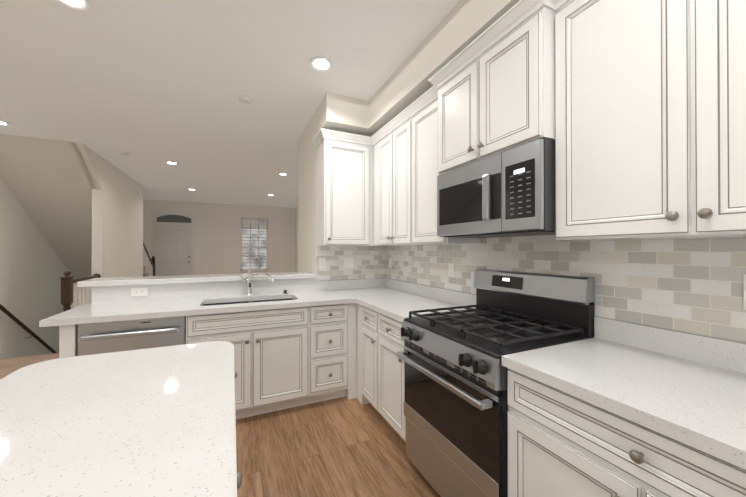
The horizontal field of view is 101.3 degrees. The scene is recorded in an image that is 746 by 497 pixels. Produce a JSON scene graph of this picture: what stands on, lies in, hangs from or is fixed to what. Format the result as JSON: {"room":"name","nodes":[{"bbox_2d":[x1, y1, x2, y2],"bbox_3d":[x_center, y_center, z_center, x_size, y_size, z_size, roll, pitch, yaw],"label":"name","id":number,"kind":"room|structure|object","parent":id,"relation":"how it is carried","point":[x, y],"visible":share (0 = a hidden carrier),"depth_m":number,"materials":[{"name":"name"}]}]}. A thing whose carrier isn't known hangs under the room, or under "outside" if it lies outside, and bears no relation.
{"room":"kitchen","nodes":[
{"label":"kitchen","id":0,"kind":"room"},
{"bbox_2d":[0,353,58,378],"bbox_3d":[-2.330,1.388,3.872,5.040,0.050,13.000,0,0,-25],"label":"floor","id":1,"kind":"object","parent":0,"point":[8,366],"depth_m":3.68,"materials":[{"name":"brown wood"}]},
{"bbox_2d":[59,271,73,311],"bbox_3d":[-4.017,0.830,4.011,0.110,1.066,0.110,0,0,-25],"label":"stair newel post","id":2,"kind":"object","parent":1,"relation":"on","point":[66,291],"visible":0.58,"depth_m":3.98,"materials":[{"name":"brown wood"}]},
{"bbox_2d":[70,273,100,308],"bbox_3d":[-4.229,0.880,4.471,0.100,0.969,0.923,0,0,-25],"label":"guard rail","id":3,"kind":"object","parent":1,"relation":"on","point":[82,295],"visible":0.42,"depth_m":4.43,"materials":[{"name":"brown wood"}]},
{"bbox_2d":[143,266,147,275],"bbox_3d":[-6.020,0.620,7.184,1.106,1.520,2.100,0,0,-25],"label":"steps","id":4,"kind":"structure","parent":1,"relation":"on","point":[144,271],"depth_m":7.39,"materials":[{"name":"brown wood"}]},
{"bbox_2d":[143,241,154,275],"bbox_3d":[-5.737,0.562,7.778,0.080,1.639,1.339,0,0,-25],"label":"balustrade","id":5,"kind":"object","parent":4,"relation":"on","point":[148,262],"visible":0.67,"depth_m":7.86,"materials":[{"name":"brown wood"}]},
{"bbox_2d":[0,177,74,358],"bbox_3d":[-4.698,1.338,2.846,0.120,5.640,13.120,0,0,-25],"label":"wall","id":6,"kind":"structure","parent":0,"point":[33,268],"depth_m":4.91,"materials":[{"name":"paint"}]},
{"bbox_2d":[0,304,56,352],"bbox_3d":[-5.645,1.562,5.161,0.098,2.629,3.507,0,0,-25],"label":"stair handrail","id":7,"kind":"object","parent":6,"relation":"attached to","point":[22,325],"visible":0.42,"depth_m":4.78,"materials":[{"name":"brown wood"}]},
{"bbox_2d":[0,134,95,278],"bbox_3d":[-5.491,-0.046,5.964,1.044,2.840,4.294,0,0,-25],"label":"wall","id":8,"kind":"structure","parent":0,"point":[46,182],"depth_m":4.73,"materials":[{"name":"paint"}]},
{"bbox_2d":[72,142,142,277],"bbox_3d":[-4.794,-0.048,5.699,0.130,2.840,3.230,0,0,-25],"label":"wall","id":9,"kind":"structure","parent":0,"point":[117,217],"depth_m":5.44,"materials":[{"name":"paint"}]},
{"bbox_2d":[143,199,294,274],"bbox_3d":[-5.077,-0.027,9.836,5.040,2.840,0.120,0,0,-25],"label":"wall","id":10,"kind":"structure","parent":0,"point":[217,236],"depth_m":9.91,"materials":[{"name":"paint"}]},
{"bbox_2d":[153,212,194,275],"bbox_3d":[-6.037,0.141,9.277,1.080,2.500,0.087,0,0,-25],"label":"front door","id":11,"kind":"structure","parent":10,"relation":"in","point":[173,247],"depth_m":9.30,"materials":[{"name":"white wood"}]},
{"bbox_2d":[240,219,268,271],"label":"window","id":12,"kind":"structure","parent":10,"relation":"in","point":[258,255],"depth_m":10.32,"materials":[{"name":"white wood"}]},
{"bbox_2d":[241,217,267,227],"bbox_3d":[-3.983,-0.860,10.291,0.835,0.345,0.033,0,0,-25],"label":"window blind","id":13,"kind":"object","parent":12,"relation":"attached to","point":[245,219],"visible":0.98,"depth_m":10.27,"materials":[{"name":"grey fabric"}]},
{"bbox_2d":[0,0,459,207],"bbox_3d":[-2.330,-1.527,3.887,5.280,0.100,13.240,0,0,-25],"label":"ceiling","id":14,"kind":"structure","parent":0,"point":[151,87],"depth_m":2.64,"materials":[{"name":"paint"}]},
{"bbox_2d":[0,120,10,125],"bbox_3d":[-4.375,-1.473,3.571,0.190,0.012,0.190,0,0,-25],"label":"recessed light","id":15,"kind":"object","parent":14,"relation":"in","point":[3,123],"visible":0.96,"depth_m":3.60,"materials":[{"name":"white"}]},
{"bbox_2d":[55,0,89,10],"bbox_3d":[-1.800,-1.482,1.807,0.190,0.012,0.190,0,0,-25],"label":"recessed light","id":16,"kind":"object","parent":14,"relation":"in","point":[80,5],"visible":1,"depth_m":1.85,"materials":[{"name":"white"}]},
{"bbox_2d":[119,151,129,155],"bbox_3d":[-3.812,-1.454,4.689,0.136,0.037,0.136,0,0,-25],"label":"smoke detector","id":17,"kind":"object","parent":14,"relation":"attached to","point":[124,153],"visible":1,"depth_m":4.66,"materials":[{"name":"white plastic"}]},
{"bbox_2d":[165,161,177,164],"bbox_3d":[-3.450,-1.464,5.242,0.190,0.012,0.190,0,0,-25],"label":"recessed light","id":18,"kind":"object","parent":14,"relation":"in","point":[171,163],"visible":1,"depth_m":5.24,"materials":[{"name":"white"}]},
{"bbox_2d":[238,95,252,103],"bbox_3d":[-1.256,-1.462,3.016,0.136,0.037,0.136,0,0,-25],"label":"smoke detector","id":19,"kind":"object","parent":14,"relation":"attached to","point":[244,99],"visible":1,"depth_m":2.98,"materials":[{"name":"white plastic"}]},
{"bbox_2d":[309,56,332,71],"bbox_3d":[-0.413,-1.478,2.453,0.190,0.012,0.190,0,0,-25],"label":"recessed light","id":20,"kind":"object","parent":14,"relation":"in","point":[321,63],"visible":0.94,"depth_m":2.44,"materials":[{"name":"white"}]},
{"bbox_2d":[295,206,297,271],"bbox_3d":[-1.290,-0.037,7.784,0.120,2.840,7.020,0,0,-25],"label":"wall","id":21,"kind":"structure","parent":0,"point":[296,239],"depth_m":10.60,"materials":[{"name":"paint"}]},
{"bbox_2d":[298,110,372,280],"bbox_3d":[-0.438,-0.057,3.871,0.829,2.840,1.000,0,0,-25],"label":"wall block","id":22,"kind":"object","parent":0,"point":[307,206],"visible":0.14,"depth_m":3.62,"materials":[{"name":"paint"}]},
{"bbox_2d":[236,396,439,496],"bbox_3d":[0.003,1.371,0.653,2.720,0.050,5.200,0,0,-25],"label":"floor","id":23,"kind":"structure","parent":0,"point":[344,446],"depth_m":2.00,"materials":[{"name":"brown wood"}]},
{"bbox_2d":[0,341,241,496],"bbox_3d":[-0.526,0.888,0.329,0.724,0.914,2.210,0,0,-25],"label":"kitchen island","id":24,"kind":"object","parent":23,"relation":"on","point":[155,422],"visible":1,"depth_m":0.75,"materials":[{"name":"stone"}]},
{"bbox_2d":[77,316,185,355],"bbox_3d":[-1.745,0.921,2.330,0.593,0.868,0.654,0,0,-25],"label":"dishwasher","id":25,"kind":"object","parent":23,"relation":"on","point":[107,337],"visible":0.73,"depth_m":2.07,"materials":[{"name":"grey metal"}]},
{"bbox_2d":[187,319,306,418],"bbox_3d":[-1.075,1.057,2.672,0.898,0.600,0.627,0,0,-25],"label":"base cabinet","id":26,"kind":"object","parent":23,"relation":"on","point":[285,358],"depth_m":2.44,"materials":[{"name":"wood"}]},
{"bbox_2d":[295,303,350,403],"bbox_3d":[-0.506,0.921,2.935,0.355,0.874,0.627,0,0,-25],"label":"base cabinet","id":27,"kind":"object","parent":23,"relation":"on","point":[327,328],"depth_m":2.65,"materials":[{"name":"wood"}]},
{"bbox_2d":[39,278,404,326],"bbox_3d":[-0.935,0.394,2.714,2.698,0.175,0.678,0,0,-25],"label":"countertop","id":28,"kind":"structure","parent":27,"relation":"on","point":[109,303],"depth_m":2.60,"materials":[{"name":"stone"}]},
{"bbox_2d":[131,287,147,295],"bbox_3d":[-1.974,0.366,2.580,0.117,0.071,0.009,0,0,-25],"label":"outlet","id":29,"kind":"object","parent":28,"relation":"attached to","point":[143,291],"visible":1,"depth_m":2.58,"materials":[{"name":"white plastic"}]},
{"bbox_2d":[202,298,293,305],"bbox_3d":[-1.057,0.585,2.657,0.760,0.204,0.350,0,0,-25],"label":"sink basin","id":30,"kind":"object","parent":28,"relation":"in","point":[246,302],"visible":0.08,"depth_m":2.79,"materials":[{"name":"silver metal"}]},
{"bbox_2d":[241,270,286,295],"bbox_3d":[-1.021,0.322,2.898,0.429,0.242,0.166,0,0,-25],"label":"faucet","id":31,"kind":"object","parent":28,"relation":"on","point":[249,280],"visible":1,"depth_m":2.86,"materials":[{"name":"silver metal"}]},
{"bbox_2d":[351,303,356,398],"bbox_3d":[-0.037,0.922,3.163,0.687,0.874,0.607,0,0,-25],"label":"base cabinet","id":32,"kind":"object","parent":23,"relation":"on","point":[353,305],"depth_m":2.77,"materials":[{"name":"wood"}]},
{"bbox_2d":[396,269,594,496],"bbox_3d":[0.614,0.748,1.705,0.716,1.207,0.757,0,0,-25],"label":"range","id":33,"kind":"object","parent":23,"relation":"on","point":[455,408],"visible":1,"depth_m":1.55,"materials":[{"name":"grey metal"}]},
{"bbox_2d":[357,304,745,496],"bbox_3d":[0.840,0.913,1.292,0.662,0.874,3.495,0,0,-25],"label":"base cabinet","id":34,"kind":"object","parent":23,"relation":"on","point":[561,443],"visible":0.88,"depth_m":1.02,"materials":[{"name":"wood"}]},
{"bbox_2d":[351,282,475,322],"bbox_3d":[0.309,0.410,2.452,0.658,0.141,0.840,0,0,-25],"label":"countertop","id":35,"kind":"structure","parent":34,"relation":"on","point":[398,300],"depth_m":2.60,"materials":[{"name":"stone"}]},
{"bbox_2d":[502,316,745,469],"bbox_3d":[1.197,0.400,0.544,0.643,0.141,1.832,0,0,-25],"label":"countertop","id":36,"kind":"structure","parent":34,"relation":"on","point":[689,389],"depth_m":1.04,"materials":[{"name":"stone"}]},
{"bbox_2d":[316,246,383,280],"bbox_3d":[-0.233,0.158,3.410,0.810,0.372,0.006,0,0,-25],"label":"tile backsplash","id":37,"kind":"structure","parent":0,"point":[368,260],"depth_m":3.40,"materials":[{"name":"beige tile"}]},
{"bbox_2d":[319,258,325,268],"bbox_3d":[-0.540,0.160,3.260,0.071,0.117,0.009,0,0,-25],"label":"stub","id":38,"kind":"object","parent":37,"relation":"attached to","point":[322,263],"visible":1,"depth_m":3.26,"materials":[{"name":"white plastic"}]},
{"bbox_2d":[344,257,353,267],"bbox_3d":[-0.267,0.155,3.383,0.117,0.117,0.014,0,0,-25],"label":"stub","id":39,"kind":"object","parent":37,"relation":"attached to","point":[348,262],"visible":1,"depth_m":3.38,"materials":[{"name":"white plastic"}]},
{"bbox_2d":[316,0,519,136],"bbox_3d":[0.861,-1.353,1.062,0.829,0.274,5.199,0,0,-25],"label":"soffit","id":40,"kind":"structure","parent":0,"point":[461,26],"depth_m":2.33,"materials":[{"name":"paint"}]},
{"bbox_2d":[394,237,741,342],"bbox_3d":[1.083,-0.058,1.709,0.120,2.860,6.200,0,0,-25],"label":"wall","id":41,"kind":"structure","parent":0,"point":[605,240],"depth_m":1.34,"materials":[{"name":"tile"}]},
{"bbox_2d":[316,132,375,245],"bbox_3d":[-0.161,-0.560,3.268,0.820,1.060,0.316,0,0,-25],"label":"upper cabinet","id":42,"kind":"object","parent":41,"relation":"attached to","point":[345,166],"depth_m":3.07,"materials":[{"name":"wood"}]},
{"bbox_2d":[376,96,480,245],"bbox_3d":[0.411,-0.564,2.630,0.316,1.060,1.075,0,0,-25],"label":"upper cabinet","id":43,"kind":"object","parent":41,"relation":"attached to","point":[406,187],"depth_m":2.51,"materials":[{"name":"wood"}]},
{"bbox_2d":[432,0,551,175],"bbox_3d":[0.761,-0.797,1.781,0.391,0.602,0.763,0,0,-25],"label":"upper cabinet","id":44,"kind":"object","parent":41,"relation":"attached to","point":[498,98],"depth_m":1.58,"materials":[{"name":"wood"}]},
{"bbox_2d":[437,138,554,237],"bbox_3d":[0.746,-0.283,1.771,0.426,0.415,0.757,0,0,-25],"label":"over-the-range microwave","id":45,"kind":"object","parent":44,"relation":"attached to","point":[509,193],"visible":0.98,"depth_m":1.55,"materials":[{"name":"grey metal"}]},
{"bbox_2d":[384,235,745,342],"bbox_3d":[1.009,0.237,1.718,0.006,0.630,4.118,0,0,-25],"label":"tile backsplash","id":46,"kind":"structure","parent":41,"relation":"attached to","point":[692,285],"depth_m":1.38,"materials":[{"name":"beige tile"}]},
{"bbox_2d":[389,257,391,267],"bbox_3d":[0.193,0.161,3.462,0.014,0.117,0.071,0,0,-25],"label":"light switch","id":47,"kind":"object","parent":46,"relation":"attached to","point":[390,262],"visible":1,"depth_m":3.46,"materials":[{"name":"white plastic"}]},
{"bbox_2d":[448,263,453,276],"bbox_3d":[0.639,0.176,2.501,0.009,0.117,0.071,0,0,-25],"label":"outlet","id":48,"kind":"object","parent":46,"relation":"attached to","point":[450,269],"visible":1,"depth_m":2.50,"materials":[{"name":"white plastic"}]},
{"bbox_2d":[743,274,745,309],"bbox_3d":[1.325,0.152,1.016,0.009,0.125,0.125,0,0,-25],"label":"outlet","id":49,"kind":"object","parent":46,"relation":"attached to","point":[744,291],"visible":1,"depth_m":1.07,"materials":[{"name":"white plastic"}]},
{"bbox_2d":[552,0,745,240],"bbox_3d":[1.148,-0.572,1.031,0.316,1.060,0.920,0,0,-25],"label":"upper cabinet","id":50,"kind":"object","parent":41,"relation":"attached to","point":[635,110],"depth_m":1.07,"materials":[{"name":"wood"}]},
{"bbox_3d":[-1.467,0.833,2.924,1.830,1.050,0.150,0,0,-25],"label":"wall","id":51,"kind":"structure","parent":0,"visible":0},
{"bbox_2d":[77,272,316,286],"bbox_3d":[-1.526,0.285,2.957,1.908,0.045,0.365,0,0,-25],"label":"countertop","id":52,"kind":"structure","parent":51,"relation":"on","point":[121,281],"depth_m":2.75,"materials":[{"name":"stone"}]}
]}

